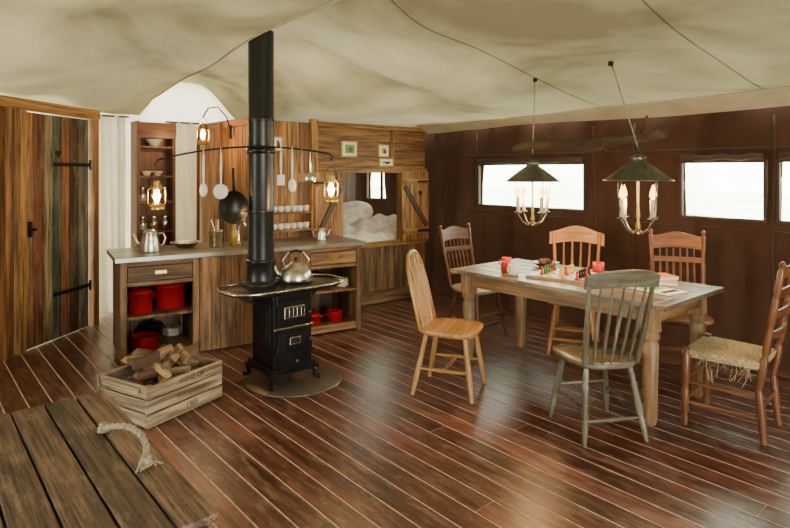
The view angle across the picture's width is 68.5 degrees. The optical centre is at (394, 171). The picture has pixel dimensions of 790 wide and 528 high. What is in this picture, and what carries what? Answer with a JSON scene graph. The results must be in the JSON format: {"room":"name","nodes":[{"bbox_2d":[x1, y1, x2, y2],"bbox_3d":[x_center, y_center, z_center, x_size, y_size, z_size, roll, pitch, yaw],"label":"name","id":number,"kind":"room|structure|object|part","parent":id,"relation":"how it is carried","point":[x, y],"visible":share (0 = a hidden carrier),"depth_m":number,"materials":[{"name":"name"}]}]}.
{"room":"safari tent interior","nodes":[
{"label":"safari tent interior","id":0,"kind":"room"},
{"bbox_2d":[0,95,100,360],"bbox_3d":[-3.320,0.463,4.177,0.100,2.175,3.548,0,0,9],"label":"wall","id":1,"kind":"structure","parent":0,"point":[13,110],"depth_m":4.91,"materials":[{"name":"brown wood"}]},
{"bbox_2d":[27,112,91,349],"bbox_3d":[-3.124,0.510,5.408,0.140,2.060,0.840,0,0,9],"label":"door","id":2,"kind":"structure","parent":1,"relation":"in","point":[57,146],"depth_m":5.37,"materials":[{"name":"brown wood"}]},
{"bbox_2d":[27,82,234,126],"bbox_3d":[-2.823,-0.830,6.700,2.600,0.560,0.024,0,0,-40],"label":"wall","id":3,"kind":"structure","parent":0,"point":[183,102],"depth_m":6.94,"materials":[{"name":"fabric"}]},
{"bbox_2d":[125,123,199,297],"bbox_3d":[-2.374,0.490,7.174,4.498,2.120,0.037,0,0,-40],"label":"wall","id":4,"kind":"structure","parent":0,"point":[127,125],"depth_m":6.61,"materials":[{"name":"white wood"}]},
{"bbox_2d":[0,293,789,527],"bbox_3d":[-0.396,1.590,2.159,8.300,0.080,10.300,0,0,-40],"label":"floor","id":5,"kind":"structure","parent":0,"point":[364,451],"depth_m":3.39,"materials":[{"name":"brown wood"}]},
{"bbox_2d":[0,391,216,527],"bbox_3d":[-1.321,1.283,2.139,0.796,0.519,1.377,0,0,-40],"label":"wooden trunk","id":6,"kind":"object","parent":5,"relation":"on","point":[55,453],"depth_m":2.11,"materials":[{"name":"brown wood"}]},
{"bbox_3d":[-1.074,1.062,2.314,0.104,0.077,0.484,0,0,-44],"label":"rope handle","id":7,"kind":"part","parent":6,"relation":"part of","materials":[{"name":"beige fabric"}]},
{"bbox_2d":[97,354,221,428],"bbox_3d":[-1.545,1.419,3.846,0.482,0.253,0.626,0,0,30],"label":"wooden crate","id":8,"kind":"object","parent":5,"relation":"on","point":[164,407],"visible":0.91,"depth_m":3.66,"materials":[{"name":"brown wood"}]},
{"bbox_2d":[118,342,209,413],"bbox_3d":[-1.548,1.344,3.840,0.433,0.387,0.544,0,0,30],"label":"firewood pile","id":9,"kind":"object","parent":8,"relation":"in","point":[168,362],"visible":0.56,"depth_m":3.78,"materials":[{"name":"brown wood"}]},
{"bbox_2d":[106,235,365,366],"bbox_3d":[-1.423,1.117,5.432,2.240,0.866,0.700,0,0,-31],"label":"kitchen cabinet","id":10,"kind":"object","parent":5,"relation":"on","point":[225,321],"depth_m":5.05,"materials":[{"name":"brown wood"}]},
{"bbox_2d":[127,286,156,314],"bbox_3d":[-2.116,1.051,4.821,0.257,0.234,0.198,0,0,-40],"label":"enamel pot","id":11,"kind":"object","parent":10,"relation":"on","point":[140,299],"visible":0.87,"depth_m":4.75,"materials":[{"name":"red metal"}]},
{"bbox_2d":[127,331,162,351],"bbox_3d":[-2.097,1.421,4.857,0.287,0.114,0.227,0,0,-40],"label":"enamel pot","id":12,"kind":"object","parent":10,"relation":"on","point":[148,340],"visible":0.91,"depth_m":4.79,"materials":[{"name":"red metal"}]},
{"bbox_2d":[132,226,165,252],"bbox_3d":[-2.106,0.574,4.970,0.178,0.217,0.222,0,0,32],"label":"coffee pot","id":13,"kind":"object","parent":10,"relation":"on","point":[150,243],"visible":1,"depth_m":4.92,"materials":[{"name":"metal"}]},
{"bbox_2d":[136,317,166,338],"bbox_3d":[-2.163,1.386,5.156,0.247,0.184,0.187,0,0,-40],"label":"casserole","id":14,"kind":"object","parent":10,"relation":"on","point":[150,325],"visible":0.74,"depth_m":5.10,"materials":[{"name":"black metal"}]},
{"bbox_2d":[131,121,175,247],"bbox_3d":[-2.671,0.500,6.414,0.420,2.100,0.232,0,0,-40],"label":"tall cabinet","id":15,"kind":"object","parent":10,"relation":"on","point":[150,141],"visible":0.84,"depth_m":6.43,"materials":[{"name":"brown wood"}]},
{"bbox_2d":[153,282,188,309],"bbox_3d":[-1.954,1.041,5.026,0.279,0.254,0.260,0,0,1],"label":"enamel pot","id":16,"kind":"object","parent":10,"relation":"on","point":[170,296],"visible":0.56,"depth_m":4.92,"materials":[{"name":"red metal"}]},
{"bbox_2d":[163,324,182,335],"bbox_3d":[-2.024,1.442,5.276,0.180,0.073,0.179,0,0,-40],"label":"plate stack","id":17,"kind":"object","parent":10,"relation":"on","point":[171,329],"visible":0.96,"depth_m":5.25,"materials":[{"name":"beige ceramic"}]},
{"bbox_2d":[170,240,200,247],"bbox_3d":[-1.897,0.658,5.259,0.270,0.050,0.268,0,0,-40],"label":"metal bowl","id":18,"kind":"object","parent":10,"relation":"on","point":[182,243],"visible":1,"depth_m":5.22,"materials":[{"name":"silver metal"}]},
{"bbox_2d":[208,219,222,247],"bbox_3d":[-1.630,0.557,5.282,0.140,0.251,0.140,0,0,-40],"label":"utensil canister","id":19,"kind":"object","parent":10,"relation":"on","point":[215,235],"visible":1,"depth_m":5.23,"materials":[{"name":"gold metal"}]},
{"bbox_2d":[231,224,237,245],"bbox_3d":[-1.485,0.573,5.370,0.060,0.220,0.059,0,0,-40],"label":"bottle","id":20,"kind":"object","parent":10,"relation":"on","point":[234,233],"visible":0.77,"depth_m":5.35,"materials":[{"name":"yellow glass"}]},
{"bbox_2d":[237,214,247,243],"bbox_3d":[-1.454,0.540,5.474,0.124,0.287,0.196,0,0,-9],"label":"tap","id":21,"kind":"object","parent":10,"relation":"on","point":[244,221],"visible":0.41,"depth_m":5.50,"materials":[{"name":"silver metal"}]},
{"bbox_2d":[311,308,323,325],"bbox_3d":[-0.797,1.401,5.625,0.217,0.154,0.156,0,0,-40],"label":"enamel pot","id":22,"kind":"object","parent":10,"relation":"on","point":[316,316],"visible":0.65,"depth_m":5.57,"materials":[{"name":"red metal"}]},
{"bbox_2d":[311,269,330,276],"bbox_3d":[-0.767,1.051,5.749,0.264,0.174,0.229,0,0,-2],"label":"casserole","id":23,"kind":"object","parent":10,"relation":"on","point":[317,270],"visible":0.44,"depth_m":5.74,"materials":[{"name":"black metal"}]},
{"bbox_2d":[312,226,330,240],"bbox_3d":[-0.736,0.611,5.824,0.148,0.145,0.119,0,0,27],"label":"coffee pot","id":24,"kind":"object","parent":10,"relation":"on","point":[321,235],"visible":1,"depth_m":5.79,"materials":[{"name":"metal"}]},
{"bbox_2d":[323,308,345,322],"bbox_3d":[-0.603,1.426,5.767,0.227,0.104,0.165,0,0,-40],"label":"enamel pot","id":25,"kind":"object","parent":10,"relation":"on","point":[333,315],"visible":1,"depth_m":5.71,"materials":[{"name":"red metal"}]},
{"bbox_2d":[335,276,348,286],"bbox_3d":[-0.532,1.096,5.787,0.140,0.084,0.139,0,0,-40],"label":"plate stack","id":26,"kind":"object","parent":10,"relation":"on","point":[345,283],"visible":0.6,"depth_m":5.75,"materials":[{"name":"beige ceramic"}]},
{"bbox_2d":[244,364,341,397],"bbox_3d":[-0.755,1.544,4.337,0.720,0.010,0.720,0,0,-40],"label":"hearth pad","id":27,"kind":"object","parent":5,"relation":"on","point":[303,383],"visible":0.71,"depth_m":4.22,"materials":[{"name":"brown stone"}]},
{"bbox_2d":[217,30,344,391],"bbox_3d":[-0.866,0.226,4.422,0.999,2.619,0.613,0,0,-40],"label":"wood-burning stove","id":28,"kind":"object","parent":27,"relation":"on","point":[282,339],"visible":0.94,"depth_m":4.38,"materials":[{"name":"black metal"}]},
{"bbox_2d":[154,146,333,167],"bbox_3d":[-1.135,-0.113,4.470,1.351,0.169,0.244,0,0,0],"label":"utensil rack","id":29,"kind":"object","parent":28,"relation":"attached to","point":[249,149],"visible":0.96,"depth_m":4.35,"materials":[{"name":"black metal"}]},
{"bbox_2d":[147,172,165,210],"bbox_3d":[-1.790,0.144,4.356,0.115,0.288,0.115,0,0,5],"label":"lantern","id":30,"kind":"object","parent":29,"relation":"hanging from","point":[155,206],"visible":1,"depth_m":4.33,"materials":[{"name":"gold metal"}]},
{"bbox_2d":[200,149,206,196],"bbox_3d":[-1.435,0.008,4.347,0.060,0.355,0.021,0,0,0],"label":"hanging utensil","id":31,"kind":"object","parent":29,"relation":"hanging from","point":[203,188],"visible":1,"depth_m":4.34,"materials":[{"name":"beige metal"}]},
{"bbox_2d":[213,147,227,198],"bbox_3d":[-1.304,0.009,4.345,0.114,0.388,0.024,0,0,0],"label":"hanging utensil","id":32,"kind":"object","parent":29,"relation":"hanging from","point":[220,191],"visible":1,"depth_m":4.34,"materials":[{"name":"beige metal"}]},
{"bbox_2d":[219,168,248,223],"bbox_3d":[-1.227,0.184,4.430,0.256,0.428,0.054,0,0,15],"label":"frying pan","id":33,"kind":"object","parent":29,"relation":"hanging from","point":[231,207],"visible":0.98,"depth_m":4.45,"materials":[{"name":"black metal"}]},
{"bbox_2d":[277,147,284,184],"bbox_3d":[-0.855,-0.046,4.347,0.055,0.292,0.019,0,0,0],"label":"hanging utensil","id":34,"kind":"object","parent":29,"relation":"hanging from","point":[280,178],"visible":1,"depth_m":4.34,"materials":[{"name":"beige metal"}]},
{"bbox_2d":[288,147,295,191],"bbox_3d":[-0.769,-0.016,4.346,0.060,0.338,0.021,0,0,0],"label":"hanging utensil","id":35,"kind":"object","parent":29,"relation":"hanging from","point":[292,184],"visible":1,"depth_m":4.34,"materials":[{"name":"silver metal"}]},
{"bbox_2d":[298,148,304,181],"bbox_3d":[-0.700,-0.052,4.347,0.055,0.252,0.019,0,0,0],"label":"hanging utensil","id":36,"kind":"object","parent":29,"relation":"hanging from","point":[301,175],"visible":1,"depth_m":4.34,"materials":[{"name":"brown wood"}]},
{"bbox_2d":[304,149,315,183],"bbox_3d":[-0.634,-0.039,4.335,0.090,0.260,0.044,0,0,0],"label":"hanging utensil","id":37,"kind":"object","parent":29,"relation":"hanging from","point":[310,178],"visible":1,"depth_m":4.32,"materials":[{"name":"silver metal"}]},
{"bbox_2d":[324,166,338,202],"bbox_3d":[-0.479,0.093,4.355,0.109,0.274,0.109,0,0,5],"label":"lantern","id":38,"kind":"object","parent":29,"relation":"hanging from","point":[330,198],"visible":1,"depth_m":4.33,"materials":[{"name":"gold metal"}]},
{"bbox_2d":[275,249,312,283],"bbox_3d":[-0.780,0.725,4.514,0.280,0.254,0.256,0,0,29],"label":"kettle","id":39,"kind":"object","parent":28,"relation":"on","point":[295,272],"visible":0.99,"depth_m":4.43,"materials":[{"name":"metal"}]},
{"bbox_2d":[198,117,429,305],"bbox_3d":[-0.978,0.490,7.117,2.358,2.120,1.600,0,0,-40],"label":"wooden wall","id":40,"kind":"structure","parent":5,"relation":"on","point":[384,278],"depth_m":6.68,"materials":[{"name":"brown wood"}]},
{"bbox_2d":[202,106,231,138],"bbox_3d":[-1.887,-0.529,6.145,0.317,0.337,0.040,0,0,-40],"label":"bracket","id":41,"kind":"object","parent":40,"relation":"attached to","point":[208,108],"visible":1,"depth_m":6.22,"materials":[{"name":"black metal"}]},
{"bbox_2d":[196,117,208,144],"bbox_3d":[-2.002,-0.429,6.046,0.115,0.288,0.115,0,0,5],"label":"lantern","id":42,"kind":"object","parent":41,"relation":"hanging from","point":[202,126],"visible":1,"depth_m":6.02,"materials":[{"name":"gold metal"}]},
{"bbox_2d":[274,137,281,150],"bbox_3d":[-1.208,-0.290,5.963,0.110,0.140,0.030,0,0,-40],"label":"framed picture","id":43,"kind":"object","parent":40,"relation":"attached to","point":[277,140],"visible":0.68,"depth_m":5.96,"materials":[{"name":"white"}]},
{"bbox_2d":[274,206,313,232],"bbox_3d":[-1.084,0.500,6.002,0.500,0.280,0.120,0,0,-40],"label":"shelf","id":44,"kind":"object","parent":40,"relation":"attached to","point":[309,214],"visible":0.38,"depth_m":6.06,"materials":[{"name":"brown wood"}]},
{"bbox_2d":[274,205,308,212],"bbox_3d":[-1.083,0.377,6.003,0.400,0.063,0.060,0,0,-40],"label":"mugs","id":45,"kind":"object","parent":44,"relation":"in","point":[292,208],"depth_m":6.00,"materials":[{"name":"beige ceramic"}]},
{"bbox_2d":[274,222,308,229],"bbox_3d":[-1.083,0.555,6.003,0.400,0.062,0.060,0,0,-40],"label":"mugs","id":46,"kind":"object","parent":44,"relation":"in","point":[299,224],"depth_m":6.00,"materials":[{"name":"beige ceramic"}]},
{"bbox_3d":[-0.727,0.420,6.310,0.403,0.840,0.046,0,0,-40],"label":"shutter door","id":47,"kind":"part","parent":40,"relation":"part of","materials":[{"name":"brown wood"}]},
{"bbox_2d":[341,141,356,156],"bbox_3d":[-0.516,-0.260,6.554,0.210,0.170,0.030,0,0,-40],"label":"framed picture","id":48,"kind":"object","parent":40,"relation":"attached to","point":[348,148],"visible":1,"depth_m":6.54,"materials":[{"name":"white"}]},
{"bbox_2d":[343,201,396,242],"bbox_3d":[-0.953,0.654,7.205,2.100,0.562,1.300,0,0,-40],"label":"duvet","id":49,"kind":"object","parent":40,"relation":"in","point":[358,224],"visible":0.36,"depth_m":7.32,"materials":[{"name":"fabric"}]},
{"bbox_2d":[378,145,388,156],"bbox_3d":[-0.136,-0.250,6.878,0.150,0.140,0.030,0,0,-40],"label":"framed picture","id":50,"kind":"object","parent":40,"relation":"attached to","point":[383,150],"visible":1,"depth_m":6.86,"materials":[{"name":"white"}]},
{"bbox_2d":[379,158,392,165],"bbox_3d":[-0.105,-0.115,6.904,0.200,0.090,0.030,0,0,-40],"label":"framed picture","id":51,"kind":"object","parent":40,"relation":"attached to","point":[382,162],"visible":1,"depth_m":6.88,"materials":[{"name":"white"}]},
{"bbox_3d":[0.253,0.420,7.146,0.446,0.840,0.046,0,0,-40],"label":"shutter door","id":52,"kind":"part","parent":40,"relation":"part of","materials":[{"name":"brown wood"}]},
{"bbox_2d":[406,249,486,403],"bbox_3d":[0.355,1.060,4.157,0.526,0.986,0.441,0,0,22],"label":"dining chair","id":53,"kind":"object","parent":5,"relation":"on","point":[449,328],"visible":1,"depth_m":4.14,"materials":[{"name":"brown wood"}]},
{"bbox_2d":[438,223,506,336],"bbox_3d":[0.744,1.036,5.603,0.441,1.034,0.552,0,0,-38],"label":"dining chair","id":54,"kind":"object","parent":5,"relation":"on","point":[451,232],"visible":0.67,"depth_m":5.64,"materials":[{"name":"brown wood"}]},
{"bbox_2d":[547,226,603,354],"bbox_3d":[1.586,1.026,5.120,0.480,1.053,0.587,0,0,22],"label":"dining chair","id":55,"kind":"object","parent":5,"relation":"on","point":[581,234],"visible":0.56,"depth_m":5.28,"materials":[{"name":"orange wood"}]},
{"bbox_2d":[450,258,723,425],"bbox_3d":[1.354,1.170,4.361,0.880,0.760,1.757,0,0,-40],"label":"dining table","id":56,"kind":"object","parent":5,"relation":"on","point":[487,276],"visible":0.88,"depth_m":3.98,"materials":[{"name":"brown wood"}]},
{"bbox_2d":[499,257,510,264],"bbox_3d":[0.911,0.747,4.778,0.096,0.085,0.080,0,0,-9],"label":"mug","id":57,"kind":"object","parent":56,"relation":"on","point":[503,258],"visible":0.33,"depth_m":4.75,"materials":[{"name":"red ceramic"}]},
{"bbox_2d":[501,261,510,272],"bbox_3d":[0.867,0.747,4.561,0.080,0.085,0.096,0,0,-42],"label":"mug","id":58,"kind":"object","parent":56,"relation":"on","point":[504,264],"visible":0.74,"depth_m":4.53,"materials":[{"name":"red ceramic"}]},
{"bbox_2d":[507,263,518,275],"bbox_3d":[0.902,0.747,4.418,0.080,0.085,0.096,0,0,23],"label":"mug","id":59,"kind":"object","parent":56,"relation":"on","point":[512,269],"visible":1,"depth_m":4.39,"materials":[{"name":"beige ceramic"}]},
{"bbox_2d":[531,258,559,267],"bbox_3d":[1.246,0.753,4.795,0.230,0.071,0.230,0,0,-40],"label":"bowl","id":60,"kind":"object","parent":56,"relation":"on","point":[545,261],"visible":0.87,"depth_m":4.79,"materials":[{"name":"white ceramic"}]},
{"bbox_2d":[526,262,595,283],"bbox_3d":[1.269,0.747,4.368,0.420,0.085,0.420,0,0,38],"label":"game","id":61,"kind":"object","parent":56,"relation":"on","point":[570,275],"visible":0.99,"depth_m":4.29,"materials":[{"name":"brown wood"}]},
{"bbox_2d":[592,261,603,272],"bbox_3d":[1.573,0.744,4.505,0.086,0.090,0.100,0,0,-44],"label":"mug","id":62,"kind":"object","parent":56,"relation":"on","point":[597,266],"visible":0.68,"depth_m":4.47,"materials":[{"name":"red ceramic"}]},
{"bbox_2d":[630,286,688,295],"bbox_3d":[1.754,0.784,3.861,0.210,0.008,0.290,0,0,-30],"label":"magazine","id":63,"kind":"object","parent":56,"relation":"on","point":[660,290],"visible":0.71,"depth_m":3.82,"materials":[{"name":"white paper"}]},
{"bbox_2d":[659,280,677,285],"bbox_3d":[1.850,0.777,4.180,0.330,0.024,0.240,0,0,25],"label":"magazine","id":64,"kind":"object","parent":56,"relation":"on","point":[666,282],"visible":0.17,"depth_m":4.03,"materials":[{"name":"white paper"}]},
{"bbox_2d":[658,273,678,280],"bbox_3d":[1.877,0.752,4.164,0.240,0.025,0.160,0,0,-10],"label":"book","id":65,"kind":"object","parent":64,"relation":"on","point":[664,276],"visible":0.43,"depth_m":4.10,"materials":[{"name":"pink paper"}]},
{"bbox_2d":[549,270,660,447],"bbox_3d":[1.228,1.045,3.453,0.450,1.015,0.568,0,0,-10],"label":"dining chair","id":66,"kind":"object","parent":5,"relation":"on","point":[604,356],"visible":1,"depth_m":3.31,"materials":[{"name":"grey paint"}]},
{"bbox_2d":[649,228,713,383],"bbox_3d":[2.216,1.011,4.520,0.441,1.084,0.564,0,0,22],"label":"dining chair","id":67,"kind":"object","parent":5,"relation":"on","point":[669,239],"visible":0.47,"depth_m":4.68,"materials":[{"name":"brown wood"}]},
{"bbox_2d":[681,261,789,444],"bbox_3d":[2.115,1.025,3.538,0.565,1.052,0.467,0,0,45],"label":"dining chair","id":68,"kind":"object","parent":5,"relation":"on","point":[708,348],"visible":1,"depth_m":3.51,"materials":[{"name":"brown wood"}]},
{"bbox_2d":[0,0,789,126],"bbox_3d":[-0.427,-1.063,2.212,8.020,1.000,10.120,0,0,-40],"label":"ceiling","id":69,"kind":"structure","parent":0,"point":[402,63],"depth_m":4.11,"materials":[{"name":"fabric"}]},
{"bbox_2d":[54,115,128,313],"bbox_3d":[-3.246,0.455,6.195,0.760,2.150,0.079,0,0,-40],"label":"curtain","id":70,"kind":"object","parent":69,"relation":"hanging from","point":[112,137],"visible":0.34,"depth_m":6.32,"materials":[{"name":"fabric"}]},
{"bbox_2d":[165,121,199,240],"bbox_3d":[-2.501,0.470,6.832,0.400,2.120,0.075,0,0,-40],"label":"curtain","id":71,"kind":"object","parent":69,"relation":"hanging from","point":[186,141],"visible":0.52,"depth_m":6.86,"materials":[{"name":"fabric"}]},
{"bbox_2d":[505,78,560,225],"bbox_3d":[1.109,-0.159,4.678,0.440,1.180,0.440,0,0,-40],"label":"chandelier","id":72,"kind":"object","parent":69,"relation":"hanging from","point":[532,172],"visible":1,"depth_m":4.62,"materials":[{"name":"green metal"}]},
{"bbox_2d":[512,115,666,152],"bbox_3d":[1.333,-0.258,4.284,0.285,0.251,1.328,0,0,-32],"label":"branch","id":73,"kind":"object","parent":72,"relation":"attached to","point":[594,145],"visible":0.98,"depth_m":4.12,"materials":[{"name":"brown wood"}]},
{"bbox_2d":[603,61,674,233],"bbox_3d":[1.611,-0.169,3.844,0.440,1.160,0.440,0,0,-40],"label":"chandelier","id":74,"kind":"object","parent":69,"relation":"hanging from","point":[638,169],"visible":1,"depth_m":3.79,"materials":[{"name":"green metal"}]},
{"bbox_2d":[355,106,789,372],"bbox_3d":[2.677,0.345,4.859,0.154,2.430,10.120,0,0,-40],"label":"wall","id":75,"kind":"structure","parent":0,"point":[743,258],"depth_m":5.44,"materials":[{"name":"brown wood"}]},
{"bbox_2d":[366,173,382,199],"bbox_3d":[-0.293,0.150,8.273,0.040,0.490,0.350,0,0,-40],"label":"window","id":76,"kind":"structure","parent":75,"relation":"in","point":[367,174],"depth_m":8.22,"materials":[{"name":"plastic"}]},
{"bbox_2d":[476,157,586,211],"bbox_3d":[1.414,0.120,6.239,0.081,0.549,1.400,0,0,-40],"label":"window","id":77,"kind":"structure","parent":75,"relation":"in","point":[577,160],"depth_m":6.09,"materials":[{"name":"brown wood"}]},
{"bbox_2d":[416,86,789,133],"bbox_3d":[3.037,-0.587,4.101,0.212,0.208,8.300,0,0,-40],"label":"ceiling beam","id":78,"kind":"structure","parent":75,"relation":"attached to","point":[780,96],"depth_m":5.04,"materials":[{"name":"beige fabric"}]},
{"bbox_2d":[679,153,767,222],"bbox_3d":[2.673,0.120,4.763,0.081,0.549,0.660,0,0,-40],"label":"window","id":79,"kind":"structure","parent":75,"relation":"in","point":[720,157],"depth_m":4.72,"materials":[{"name":"brown wood"}]},
{"bbox_2d":[776,152,789,223],"bbox_3d":[3.189,0.120,4.158,0.081,0.549,0.790,0,0,-40],"label":"window","id":80,"kind":"structure","parent":75,"relation":"in","point":[781,156],"depth_m":4.45,"materials":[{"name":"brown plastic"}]},
{"label":"outside","id":81,"kind":"structure","parent":0,"visible":0},
{"bbox_2d":[371,186,789,220],"bbox_3d":[0.000,1.900,0.000,120.000,0.100,120.000,0,0,-40],"label":"ground","id":82,"kind":"structure","parent":81,"point":[726,204],"depth_m":37.65,"materials":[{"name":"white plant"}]}
]}

